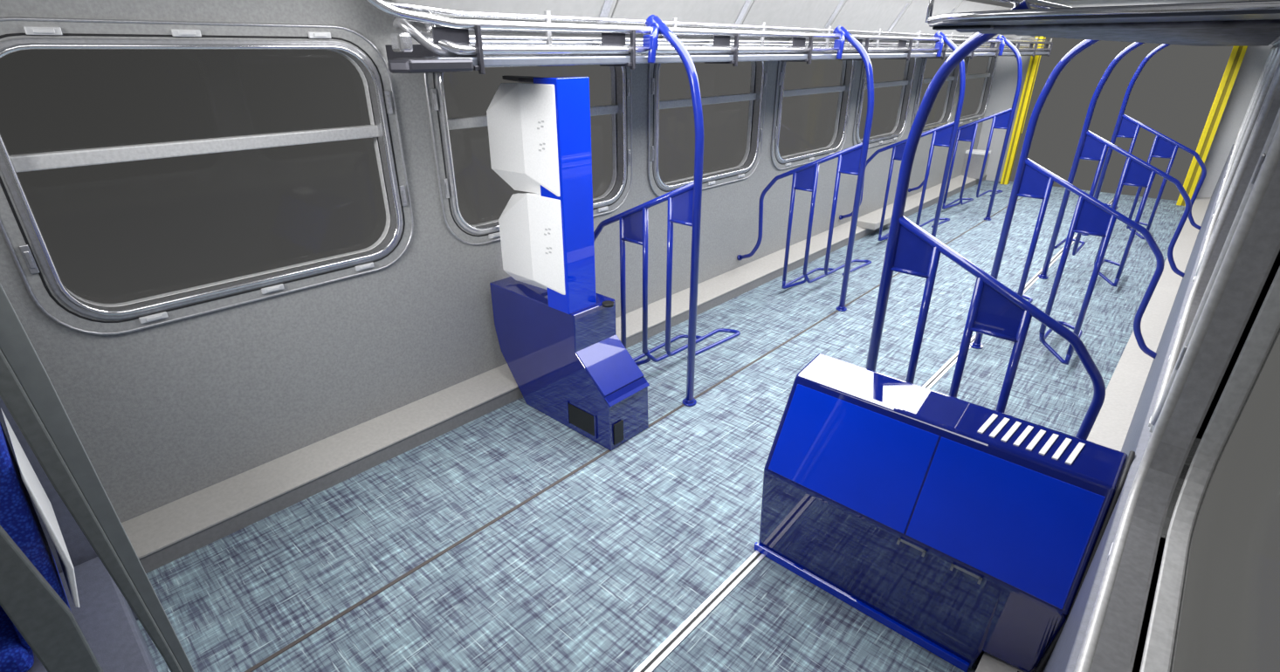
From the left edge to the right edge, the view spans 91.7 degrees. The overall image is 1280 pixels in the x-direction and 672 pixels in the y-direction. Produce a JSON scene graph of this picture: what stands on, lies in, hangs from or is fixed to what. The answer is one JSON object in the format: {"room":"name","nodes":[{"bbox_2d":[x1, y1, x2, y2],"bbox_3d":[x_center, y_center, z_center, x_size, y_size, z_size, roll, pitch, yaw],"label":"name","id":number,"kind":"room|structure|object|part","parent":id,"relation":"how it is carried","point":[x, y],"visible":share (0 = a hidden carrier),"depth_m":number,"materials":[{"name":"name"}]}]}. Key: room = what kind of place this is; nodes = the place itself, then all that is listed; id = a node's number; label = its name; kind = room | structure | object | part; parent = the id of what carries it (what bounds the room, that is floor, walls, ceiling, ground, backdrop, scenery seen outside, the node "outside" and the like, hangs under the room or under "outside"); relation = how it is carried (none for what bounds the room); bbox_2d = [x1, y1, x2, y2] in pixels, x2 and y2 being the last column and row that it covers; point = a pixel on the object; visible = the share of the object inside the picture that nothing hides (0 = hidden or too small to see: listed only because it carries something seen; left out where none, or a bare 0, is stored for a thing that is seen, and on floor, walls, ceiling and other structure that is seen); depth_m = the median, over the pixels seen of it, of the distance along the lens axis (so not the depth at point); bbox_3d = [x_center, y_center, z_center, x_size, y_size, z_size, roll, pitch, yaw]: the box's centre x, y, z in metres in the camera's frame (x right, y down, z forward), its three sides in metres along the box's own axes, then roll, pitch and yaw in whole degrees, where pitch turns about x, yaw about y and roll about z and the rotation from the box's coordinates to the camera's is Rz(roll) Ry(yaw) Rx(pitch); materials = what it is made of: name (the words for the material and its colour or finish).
{"room":"transit interior","nodes":[
{"label":"transit interior","id":0,"kind":"room"},
{"bbox_2d":[0,0,992,523],"bbox_3d":[0.836,-1.469,5.190,0.085,2.120,13.400,21,32,38],"label":"wall","id":1,"kind":"structure","parent":0,"point":[162,415],"depth_m":2.98,"materials":[{"name":"laminate"}]},
{"bbox_2d":[0,16,413,335],"bbox_3d":[-1.655,-0.671,2.522,0.113,1.083,1.448,21,32,38],"label":"window","id":2,"kind":"structure","parent":1,"relation":"in","point":[20,230],"depth_m":2.40,"materials":[{"name":"metal"}]},
{"bbox_2d":[392,0,617,23],"bbox_3d":[-0.528,-1.669,2.890,0.237,0.350,1.268,21,32,38],"label":"panel","id":3,"kind":"object","parent":1,"relation":"attached to","point":[576,8],"visible":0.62,"depth_m":3.02,"materials":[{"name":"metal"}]},
{"bbox_2d":[423,29,632,245],"bbox_3d":[-0.569,-1.170,3.604,0.113,1.083,1.448,21,32,38],"label":"window","id":4,"kind":"structure","parent":1,"relation":"in","point":[441,126],"depth_m":3.42,"materials":[{"name":"metal"}]},
{"bbox_2d":[121,173,986,559],"bbox_3d":[0.952,-0.556,5.494,0.230,0.049,13.400,21,32,38],"label":"trim","id":5,"kind":"structure","parent":1,"relation":"attached to","point":[149,533],"depth_m":3.16,"materials":[{"name":"beige plastic"}]},
{"bbox_2d":[856,210,892,230],"bbox_3d":[2.707,-1.329,7.101,0.240,0.075,0.640,21,32,38],"label":"box","id":6,"kind":"object","parent":5,"relation":"on","point":[872,221],"visible":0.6,"depth_m":6.96,"materials":[{"name":"white plastic"}]},
{"bbox_2d":[139,175,986,573],"bbox_3d":[0.950,-0.514,5.516,0.225,0.112,13.400,21,32,38],"label":"baseboard","id":7,"kind":"structure","parent":1,"relation":"attached to","point":[151,562],"depth_m":3.13,"materials":[{"name":"grey plastic"}]},
{"bbox_2d":[610,0,753,28],"bbox_3d":[0.334,-2.066,3.749,0.237,0.350,1.268,21,32,38],"label":"panel","id":8,"kind":"object","parent":1,"relation":"attached to","point":[719,11],"visible":0.81,"depth_m":3.81,"materials":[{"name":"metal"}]},
{"bbox_2d":[646,34,768,196],"bbox_3d":[0.517,-1.669,4.686,0.113,1.083,1.448,21,32,38],"label":"window","id":9,"kind":"structure","parent":1,"relation":"in","point":[659,188],"depth_m":4.82,"materials":[{"name":"metal"}]},
{"bbox_2d":[739,0,846,32],"bbox_3d":[1.196,-2.462,4.608,0.237,0.350,1.268,21,32,38],"label":"panel","id":10,"kind":"object","parent":1,"relation":"attached to","point":[791,13],"visible":0.77,"depth_m":4.62,"materials":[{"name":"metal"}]},
{"bbox_2d":[770,37,856,170],"bbox_3d":[1.603,-2.168,5.767,0.113,1.083,1.448,21,32,38],"label":"window","id":11,"kind":"structure","parent":1,"relation":"in","point":[780,162],"depth_m":5.88,"materials":[{"name":"metal"}]},
{"bbox_3d":[1.617,-2.163,5.756,0.060,0.965,1.330,21,32,38],"label":"frame","id":12,"kind":"part","parent":11,"relation":"part of","materials":[{"name":"metal"}]},
{"bbox_2d":[830,0,912,34],"bbox_3d":[2.059,-2.858,5.467,0.237,0.350,1.268,21,32,38],"label":"panel","id":13,"kind":"object","parent":1,"relation":"attached to","point":[863,15],"visible":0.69,"depth_m":5.46,"materials":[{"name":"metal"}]},
{"bbox_2d":[852,40,918,148],"bbox_3d":[2.690,-2.667,6.849,0.113,1.083,1.448,21,32,38],"label":"window","id":14,"kind":"structure","parent":1,"relation":"in","point":[885,138],"depth_m":7.12,"materials":[{"name":"metal"}]},
{"bbox_2d":[888,0,963,36],"bbox_3d":[2.921,-3.254,6.326,0.237,0.350,1.268,21,32,38],"label":"panel","id":15,"kind":"object","parent":1,"relation":"attached to","point":[913,19],"visible":0.61,"depth_m":6.23,"materials":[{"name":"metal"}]},
{"bbox_2d":[910,41,963,132],"bbox_3d":[3.776,-3.166,7.930,0.113,1.083,1.448,21,32,38],"label":"window","id":16,"kind":"structure","parent":1,"relation":"in","point":[955,78],"depth_m":8.25,"materials":[{"name":"metal"}]},
{"bbox_3d":[3.789,-3.161,7.920,0.060,0.965,1.330,21,32,38],"label":"frame","id":17,"kind":"part","parent":16,"relation":"part of","materials":[{"name":"metal"}]},
{"bbox_2d":[939,0,997,38],"bbox_3d":[3.784,-3.650,7.185,0.237,0.350,1.268,21,32,38],"label":"panel","id":18,"kind":"object","parent":1,"relation":"attached to","point":[965,6],"visible":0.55,"depth_m":7.03,"materials":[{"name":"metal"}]},
{"bbox_2d":[954,42,997,125],"bbox_3d":[4.862,-3.665,9.012,0.113,1.083,1.448,21,32,38],"label":"window","id":19,"kind":"structure","parent":1,"relation":"in","point":[965,120],"depth_m":9.36,"materials":[{"name":"metal"}]},
{"bbox_3d":[4.875,-3.660,9.001,0.060,0.965,1.330,21,32,38],"label":"frame","id":20,"kind":"part","parent":19,"relation":"part of","materials":[{"name":"metal"}]},
{"bbox_2d":[976,6,1011,39],"bbox_3d":[4.646,-4.046,8.043,0.237,0.350,1.268,21,32,38],"label":"panel","id":21,"kind":"object","parent":1,"relation":"attached to","point":[998,8],"visible":0.09,"depth_m":7.68,"materials":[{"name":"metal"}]},
{"bbox_2d":[964,0,1052,8],"bbox_3d":[1.070,-2.560,4.451,0.690,0.520,13.400,21,32,38],"label":"trim","id":22,"kind":"structure","parent":1,"relation":"attached to","point":[987,2],"depth_m":7.65,"materials":[{"name":"grey metal"}]},
{"bbox_2d":[136,179,1185,671],"bbox_3d":[2.033,-0.056,4.752,3.018,0.080,13.550,21,32,38],"label":"floor","id":23,"kind":"structure","parent":0,"point":[594,573],"depth_m":2.77,"materials":[{"name":"carpet"}]},
{"bbox_2d":[0,396,137,619],"bbox_3d":[-2.056,0.662,1.908,0.080,1.000,0.600,21,32,38],"label":"panel","id":24,"kind":"object","parent":23,"relation":"on","point":[80,551],"visible":0.02,"depth_m":2.02,"materials":[{"name":"grey plastic"}]},
{"bbox_2d":[0,408,158,671],"bbox_3d":[-1.825,0.700,1.567,0.660,1.216,0.710,21,32,38],"label":"passenger seat","id":25,"kind":"object","parent":23,"relation":"on","point":[105,618],"visible":0.73,"depth_m":1.72,"materials":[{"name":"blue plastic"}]},
{"bbox_2d":[0,605,34,671],"bbox_3d":[-1.959,0.888,1.632,0.410,0.100,0.500,21,32,38],"label":"seat cushion","id":26,"kind":"object","parent":25,"relation":"on","point":[16,655],"depth_m":1.66,"materials":[{"name":"blue fabric"}]},
{"bbox_3d":[-1.739,0.420,1.672,0.380,0.796,0.157,21,32,38],"label":"backrest","id":27,"kind":"part","parent":25,"relation":"part of","materials":[{"name":"blue fabric"}]},
{"bbox_2d":[0,282,194,671],"bbox_3d":[-1.182,0.591,1.322,0.030,1.620,0.354,21,32,38],"label":"frame","id":28,"kind":"object","parent":23,"relation":"on","point":[45,622],"visible":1,"depth_m":1.24,"materials":[{"name":"grey metal"}]},
{"bbox_3d":[-1.237,0.607,1.262,0.030,1.600,0.189,21,32,38],"label":"post","id":29,"kind":"part","parent":28,"relation":"part of","materials":[{"name":"grey metal"}]},
{"bbox_2d":[489,75,649,450],"bbox_3d":[-0.405,-0.389,3.241,0.956,1.790,0.315,21,32,38],"label":"tall cabinet","id":30,"kind":"object","parent":23,"relation":"on","point":[565,354],"visible":0.98,"depth_m":3.22,"materials":[{"name":"blue paint"}]},
{"bbox_2d":[486,82,560,196],"bbox_3d":[-0.572,-0.954,3.028,0.690,0.534,0.157,21,32,38],"label":"dispenser box","id":31,"kind":"object","parent":30,"relation":"attached to","point":[522,128],"visible":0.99,"depth_m":2.90,"materials":[{"name":"white plastic"}]},
{"bbox_2d":[498,192,565,295],"bbox_3d":[-0.565,-0.493,3.234,0.670,0.554,0.157,21,32,38],"label":"dispenser box","id":32,"kind":"object","parent":30,"relation":"attached to","point":[530,223],"visible":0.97,"depth_m":3.10,"materials":[{"name":"white plastic"}]},
{"bbox_2d":[566,401,597,439],"bbox_3d":[-0.311,0.447,3.316,0.225,0.140,0.009,21,32,38],"label":"vent","id":33,"kind":"object","parent":30,"relation":"attached to","point":[581,418],"depth_m":3.31,"materials":[{"name":"black plastic"}]},
{"bbox_3d":[-0.155,0.148,3.249,0.209,0.190,0.296,21,32,38],"label":"sloping lid","id":34,"kind":"part","parent":30,"relation":"part of","materials":[{"name":"blue paint"}]},
{"bbox_2d":[593,14,740,406],"bbox_3d":[0.106,-0.751,3.713,1.054,2.054,0.721,21,32,38],"label":"handrail","id":35,"kind":"object","parent":23,"relation":"on","point":[684,203],"visible":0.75,"depth_m":3.41,"materials":[{"name":"blue metal"}]},
{"bbox_3d":[-0.036,-0.644,3.525,0.180,0.218,0.008,21,32,38],"label":"gusset plate","id":36,"kind":"part","parent":35,"relation":"part of","materials":[{"name":"blue metal"}]},
{"bbox_3d":[-0.076,-0.427,3.665,1.014,1.097,0.035,21,32,38],"label":"rail","id":37,"kind":"part","parent":35,"relation":"part of","materials":[{"name":"blue metal"}]},
{"bbox_3d":[0.185,-0.574,3.335,0.336,2.048,0.045,21,32,38],"label":"post","id":38,"kind":"part","parent":35,"relation":"part of","materials":[{"name":"blue metal"}]},
{"bbox_3d":[0.228,-0.697,3.235,0.175,0.215,0.008,21,32,38],"label":"gusset plate","id":39,"kind":"part","parent":35,"relation":"part of","materials":[{"name":"blue metal"}]},
{"bbox_2d":[364,0,1053,74],"bbox_3d":[2.237,-2.715,5.614,0.746,0.398,10.351,21,32,38],"label":"luggage rack","id":40,"kind":"object","parent":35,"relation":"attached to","point":[447,48],"visible":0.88,"depth_m":2.84,"materials":[{"name":"metal"}]},
{"bbox_3d":[-0.694,-1.105,2.281,0.009,0.055,0.150,21,32,38],"label":"bracket plate","id":41,"kind":"part","parent":40,"relation":"part of","materials":[{"name":"metal"}]},
{"bbox_3d":[-0.121,-1.368,2.852,0.009,0.055,0.150,21,32,38],"label":"bracket plate","id":42,"kind":"part","parent":40,"relation":"part of","materials":[{"name":"metal"}]},
{"bbox_3d":[2.371,-2.637,5.261,0.052,0.245,10.011,21,32,38],"label":"rail","id":43,"kind":"part","parent":40,"relation":"part of","materials":[{"name":"metal"}]},
{"bbox_3d":[2.296,-2.700,5.349,0.110,0.193,9.956,21,32,38],"label":"guard rail","id":44,"kind":"part","parent":40,"relation":"part of","materials":[{"name":"metal"}]},
{"bbox_3d":[0.452,-1.631,3.422,0.009,0.055,0.150,21,32,38],"label":"bracket plate","id":45,"kind":"part","parent":40,"relation":"part of","materials":[{"name":"metal"}]},
{"bbox_3d":[2.474,-2.545,5.463,0.088,0.082,9.660,21,32,38],"label":"rail","id":46,"kind":"part","parent":40,"relation":"part of","materials":[{"name":"metal"}]},
{"bbox_3d":[1.024,-1.894,3.992,0.009,0.055,0.150,21,32,38],"label":"bracket plate","id":47,"kind":"part","parent":40,"relation":"part of","materials":[{"name":"metal"}]},
{"bbox_3d":[2.170,-2.420,5.133,0.009,0.055,0.150,21,32,38],"label":"bracket plate","id":48,"kind":"part","parent":40,"relation":"part of","materials":[{"name":"metal"}]},
{"bbox_3d":[3.888,-3.209,6.844,0.009,0.055,0.150,21,32,38],"label":"bracket plate","id":49,"kind":"part","parent":40,"relation":"part of","materials":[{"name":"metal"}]},
{"bbox_2d":[736,25,873,311],"bbox_3d":[1.434,-1.361,5.035,1.054,2.054,0.721,21,32,38],"label":"handrail","id":50,"kind":"object","parent":23,"relation":"on","point":[851,161],"visible":0.99,"depth_m":4.79,"materials":[{"name":"blue metal"}]},
{"bbox_3d":[1.251,-1.037,4.987,1.014,1.097,0.035,21,32,38],"label":"rail","id":51,"kind":"part","parent":50,"relation":"part of","materials":[{"name":"blue metal"}]},
{"bbox_3d":[1.291,-1.254,4.846,0.180,0.218,0.008,21,32,38],"label":"gusset plate","id":52,"kind":"part","parent":50,"relation":"part of","materials":[{"name":"blue metal"}]},
{"bbox_3d":[1.555,-1.306,4.557,0.175,0.215,0.008,21,32,38],"label":"gusset plate","id":53,"kind":"part","parent":50,"relation":"part of","materials":[{"name":"blue metal"}]},
{"bbox_3d":[1.513,-1.184,4.657,0.336,2.048,0.045,21,32,38],"label":"post","id":54,"kind":"part","parent":50,"relation":"part of","materials":[{"name":"blue metal"}]},
{"bbox_2d":[839,31,965,240],"bbox_3d":[2.761,-1.971,6.356,1.054,2.054,0.721,21,32,38],"label":"handrail","id":55,"kind":"object","parent":23,"relation":"on","point":[945,135],"visible":0.72,"depth_m":5.99,"materials":[{"name":"blue metal"}]},
{"bbox_3d":[2.578,-1.647,6.309,1.014,1.097,0.035,21,32,38],"label":"rail","id":56,"kind":"part","parent":55,"relation":"part of","materials":[{"name":"blue metal"}]},
{"bbox_3d":[2.619,-1.864,6.168,0.180,0.218,0.008,21,32,38],"label":"gusset plate","id":57,"kind":"part","parent":55,"relation":"part of","materials":[{"name":"blue metal"}]},
{"bbox_3d":[2.883,-1.916,5.879,0.175,0.215,0.008,21,32,38],"label":"gusset plate","id":58,"kind":"part","parent":55,"relation":"part of","materials":[{"name":"blue metal"}]},
{"bbox_3d":[2.840,-1.793,5.979,0.336,2.048,0.045,21,32,38],"label":"post","id":59,"kind":"part","parent":55,"relation":"part of","materials":[{"name":"blue metal"}]},
{"bbox_2d":[753,353,1135,671],"bbox_3d":[0.973,0.621,2.219,1.042,0.812,0.396,21,32,38],"label":"base cabinet","id":60,"kind":"object","parent":23,"relation":"on","point":[964,529],"visible":0.95,"depth_m":2.06,"materials":[{"name":"blue plastic"}]},
{"bbox_3d":[0.742,0.422,2.222,0.525,0.311,0.164,21,32,38],"label":"lid","id":61,"kind":"part","parent":60,"relation":"part of","materials":[{"name":"blue plastic"}]},
{"bbox_3d":[0.790,0.995,2.337,0.840,0.035,0.015,21,32,38],"label":"skirting","id":62,"kind":"part","parent":60,"relation":"part of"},
{"bbox_3d":[0.895,0.698,2.049,0.090,0.021,0.014,21,32,38],"label":"finger pull","id":63,"kind":"part","parent":60,"relation":"part of","materials":[{"name":"silver metal"}]},
{"bbox_3d":[1.021,0.746,1.944,0.090,0.021,0.014,21,32,38],"label":"finger pull","id":64,"kind":"part","parent":60,"relation":"part of","materials":[{"name":"silver metal"}]},
{"bbox_3d":[1.107,0.561,1.920,0.453,0.311,0.164,21,32,38],"label":"lid","id":65,"kind":"part","parent":60,"relation":"part of","materials":[{"name":"blue plastic"}]},
{"bbox_2d":[908,34,1022,220],"bbox_3d":[4.089,-2.581,7.678,1.054,2.054,0.721,21,32,38],"label":"handrail","id":66,"kind":"object","parent":23,"relation":"on","point":[1003,120],"visible":0.85,"depth_m":7.41,"materials":[{"name":"blue metal"}]},
{"bbox_3d":[3.906,-2.256,7.631,1.014,1.097,0.035,21,32,38],"label":"rail","id":67,"kind":"part","parent":66,"relation":"part of","materials":[{"name":"blue metal"}]},
{"bbox_3d":[3.946,-2.474,7.490,0.180,0.218,0.008,21,32,38],"label":"gusset plate","id":68,"kind":"part","parent":66,"relation":"part of","materials":[{"name":"blue metal"}]},
{"bbox_3d":[4.210,-2.526,7.200,0.175,0.215,0.008,21,32,38],"label":"gusset plate","id":69,"kind":"part","parent":66,"relation":"part of","materials":[{"name":"blue metal"}]},
{"bbox_3d":[4.167,-2.403,7.300,0.336,2.048,0.045,21,32,38],"label":"post","id":70,"kind":"part","parent":66,"relation":"part of","materials":[{"name":"blue metal"}]},
{"bbox_2d":[961,149,990,178],"bbox_3d":[5.174,-2.660,9.598,0.320,0.400,0.260,21,32,38],"label":"base cabinet","id":71,"kind":"object","parent":23,"relation":"on","point":[977,157],"visible":0.65,"depth_m":9.51,"materials":[{"name":"metal"}]},
{"bbox_3d":[5.174,-2.824,9.523,0.320,0.040,0.260,21,32,38],"label":"lid","id":72,"kind":"part","parent":71,"relation":"part of","materials":[{"name":"white plastic"}]},
{"bbox_2d":[865,0,1105,440],"bbox_3d":[1.594,-0.198,2.521,1.054,2.048,0.658,21,32,38],"label":"handrail","id":73,"kind":"object","parent":23,"relation":"on","point":[995,310],"visible":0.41,"depth_m":2.40,"materials":[{"name":"blue metal"}]},
{"bbox_3d":[1.107,-0.361,2.507,0.175,0.215,0.008,21,32,38],"label":"gusset plate","id":74,"kind":"part","parent":73,"relation":"part of","materials":[{"name":"blue paint"}]},
{"bbox_3d":[1.150,-0.205,2.536,0.336,2.048,0.045,21,32,38],"label":"post","id":75,"kind":"part","parent":73,"relation":"part of","materials":[{"name":"blue metal"}]},
{"bbox_3d":[1.371,-0.107,2.359,0.180,0.218,0.008,21,32,38],"label":"gusset plate","id":76,"kind":"part","parent":73,"relation":"part of","materials":[{"name":"blue paint"}]},
{"bbox_3d":[1.412,0.141,2.433,1.014,1.097,0.035,21,32,38],"label":"rail","id":77,"kind":"part","parent":73,"relation":"part of","materials":[{"name":"blue metal"}]},
{"bbox_2d":[999,36,1046,184],"bbox_3d":[5.710,-3.433,9.231,0.095,2.300,0.172,21,32,38],"label":"post","id":78,"kind":"object","parent":23,"relation":"on","point":[1034,62],"visible":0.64,"depth_m":9.24,"materials":[{"name":"yellow metal"}]},
{"bbox_2d":[970,39,1164,364],"bbox_3d":[2.922,-0.808,3.842,1.054,2.048,0.658,21,32,38],"label":"handrail","id":79,"kind":"object","parent":23,"relation":"on","point":[1091,216],"visible":0.87,"depth_m":3.77,"materials":[{"name":"blue metal"}]},
{"bbox_3d":[2.435,-0.971,3.829,0.175,0.215,0.008,21,32,38],"label":"gusset plate","id":80,"kind":"part","parent":79,"relation":"part of","materials":[{"name":"blue paint"}]},
{"bbox_3d":[2.478,-0.815,3.858,0.336,2.048,0.045,21,32,38],"label":"post","id":81,"kind":"part","parent":79,"relation":"part of","materials":[{"name":"blue metal"}]},
{"bbox_3d":[2.699,-0.717,3.681,0.180,0.218,0.008,21,32,38],"label":"gusset plate","id":82,"kind":"part","parent":79,"relation":"part of","materials":[{"name":"blue paint"}]},
{"bbox_3d":[2.739,-0.468,3.755,1.014,1.097,0.035,21,32,38],"label":"rail","id":83,"kind":"part","parent":79,"relation":"part of","materials":[{"name":"blue metal"}]},
{"bbox_2d":[1038,41,1191,286],"bbox_3d":[4.249,-1.418,5.164,1.054,2.048,0.658,21,32,38],"label":"handrail","id":84,"kind":"object","parent":23,"relation":"on","point":[1137,172],"visible":0.8,"depth_m":5.10,"materials":[{"name":"blue metal"}]},
{"bbox_3d":[3.762,-1.580,5.151,0.175,0.215,0.008,21,32,38],"label":"gusset plate","id":85,"kind":"part","parent":84,"relation":"part of","materials":[{"name":"blue paint"}]},
{"bbox_3d":[3.805,-1.425,5.179,0.336,2.048,0.045,21,32,38],"label":"post","id":86,"kind":"part","parent":84,"relation":"part of","materials":[{"name":"blue metal"}]},
{"bbox_3d":[4.026,-1.326,5.003,0.180,0.218,0.008,21,32,38],"label":"gusset plate","id":87,"kind":"part","parent":84,"relation":"part of","materials":[{"name":"blue paint"}]},
{"bbox_3d":[4.067,-1.078,5.077,1.014,1.097,0.035,21,32,38],"label":"rail","id":88,"kind":"part","parent":84,"relation":"part of","materials":[{"name":"blue metal"}]},
{"bbox_2d":[1081,43,1206,240],"bbox_3d":[5.577,-2.027,6.486,1.054,2.048,0.658,21,32,38],"label":"handrail","id":89,"kind":"object","parent":23,"relation":"on","point":[1125,127],"visible":0.64,"depth_m":6.40,"materials":[{"name":"blue metal"}]},
{"bbox_3d":[5.090,-2.190,6.473,0.175,0.215,0.008,21,32,38],"label":"gusset plate","id":90,"kind":"part","parent":89,"relation":"part of","materials":[{"name":"blue paint"}]},
{"bbox_3d":[5.132,-2.034,6.501,0.336,2.048,0.045,21,32,38],"label":"post","id":91,"kind":"part","parent":89,"relation":"part of","materials":[{"name":"blue metal"}]},
{"bbox_3d":[5.394,-1.688,6.398,1.014,1.097,0.035,21,32,38],"label":"rail","id":92,"kind":"part","parent":89,"relation":"part of","materials":[{"name":"blue metal"}]},
{"bbox_3d":[5.354,-1.936,6.324,0.180,0.218,0.008,21,32,38],"label":"gusset plate","id":93,"kind":"part","parent":89,"relation":"part of","materials":[{"name":"blue paint"}]},
{"bbox_2d":[1176,46,1247,206],"bbox_3d":[7.323,-2.817,7.896,0.130,2.300,0.172,21,32,38],"label":"post","id":94,"kind":"object","parent":23,"relation":"on","point":[1236,57],"visible":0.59,"depth_m":7.85,"materials":[{"name":"yellow metal"}]},
{"bbox_2d":[977,0,1273,198],"bbox_3d":[6.530,-3.348,8.665,3.018,2.620,0.100,21,32,38],"label":"wall","id":95,"kind":"structure","parent":0,"point":[1254,61],"depth_m":8.19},
{"bbox_2d":[244,197,1022,671],"bbox_3d":[1.605,-0.213,4.997,0.016,0.005,13.400,21,32,38],"label":"trim","id":96,"kind":"structure","parent":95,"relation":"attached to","point":[266,660],"depth_m":2.73,"materials":[{"name":"metal"}]},
{"bbox_2d":[633,197,1114,671],"bbox_3d":[2.330,0.062,4.396,0.044,0.008,13.400,21,32,38],"label":"trim","id":97,"kind":"structure","parent":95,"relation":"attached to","point":[680,634],"depth_m":2.36,"materials":[{"name":"white metal"}]},
{"bbox_2d":[1131,248,1279,671],"bbox_3d":[3.167,-0.611,3.330,0.085,2.120,13.515,21,32,38],"label":"wall","id":98,"kind":"structure","parent":0,"point":[1154,583],"depth_m":1.21,"materials":[{"name":"laminate"}]},
{"bbox_2d":[975,197,1211,671],"bbox_3d":[3.007,0.229,3.793,0.173,0.049,13.400,21,32,38],"label":"trim","id":99,"kind":"structure","parent":98,"relation":"attached to","point":[1110,429],"depth_m":3.90,"materials":[{"name":"beige plastic"}]},
{"bbox_2d":[925,0,1279,46],"bbox_3d":[3.996,-2.117,4.338,0.773,0.127,9.383,21,32,38],"label":"luggage rack","id":100,"kind":"object","parent":98,"relation":"attached to","point":[1245,23],"visible":1,"depth_m":1.38,"materials":[{"name":"metal"}]},
{"bbox_3d":[3.996,-2.162,4.317,0.773,0.028,9.383,21,32,38],"label":"rail","id":101,"kind":"part","parent":100,"relation":"part of","materials":[{"name":"grey metal"}]},
{"bbox_3d":[4.001,-2.082,4.354,0.767,0.014,9.377,21,32,38],"label":"edge rail","id":102,"kind":"part","parent":100,"relation":"part of","materials":[{"name":"metal"}]},
{"bbox_2d":[1042,144,1234,671],"bbox_3d":[3.079,-0.065,3.585,0.050,0.713,13.400,21,32,38],"label":"trim","id":103,"kind":"structure","parent":98,"relation":"attached to","point":[1063,658],"depth_m":1.91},
{"bbox_2d":[1073,123,1279,671],"bbox_3d":[0.699,0.156,0.730,0.113,1.083,1.543,21,32,38],"label":"window","id":104,"kind":"structure","parent":98,"relation":"in","point":[1110,643],"depth_m":1.20,"materials":[{"name":"metal"}]},
{"bbox_2d":[1147,66,1279,444],"bbox_3d":[1.790,-0.345,1.817,0.113,1.083,1.543,21,32,38],"label":"window","id":105,"kind":"structure","parent":98,"relation":"in","point":[1269,120],"depth_m":2.21,"materials":[{"name":"metal"}]},
{"bbox_2d":[1192,48,1279,282],"bbox_3d":[2.882,-0.847,2.904,0.113,1.083,1.543,21,32,38],"label":"window","id":106,"kind":"structure","parent":98,"relation":"in","point":[1276,65],"depth_m":3.31,"materials":[{"name":"metal"}]},
{"bbox_3d":[2.869,-0.852,2.915,0.060,0.965,1.425,21,32,38],"label":"frame","id":107,"kind":"part","parent":106,"relation":"part of","materials":[{"name":"metal"}]},
{"bbox_2d":[1211,41,1279,217],"bbox_3d":[3.973,-1.348,3.991,0.113,1.083,1.543,21,32,38],"label":"window","id":108,"kind":"structure","parent":98,"relation":"in","point":[1276,49],"depth_m":4.40,"materials":[{"name":"metal"}]},
{"bbox_2d":[1223,41,1279,180],"bbox_3d":[5.065,-1.850,5.078,0.113,1.083,1.543,21,32,38],"label":"window","id":109,"kind":"structure","parent":98,"relation":"in","point":[1276,43],"depth_m":5.49,"materials":[{"name":"metal"}]},
{"bbox_2d":[1230,42,1276,157],"bbox_3d":[6.156,-2.351,6.165,0.113,1.083,1.543,21,32,38],"label":"window","id":110,"kind":"structure","parent":98,"relation":"in","point":[1275,44],"depth_m":6.57,"materials":[{"name":"metal"}]},
{"bbox_2d":[1235,44,1273,140],"bbox_3d":[7.248,-2.853,7.252,0.113,1.083,1.543,21,32,38],"label":"window","id":111,"kind":"structure","parent":98,"relation":"in","point":[1272,44],"depth_m":6.90,"materials":[{"name":"metal"}]}
]}

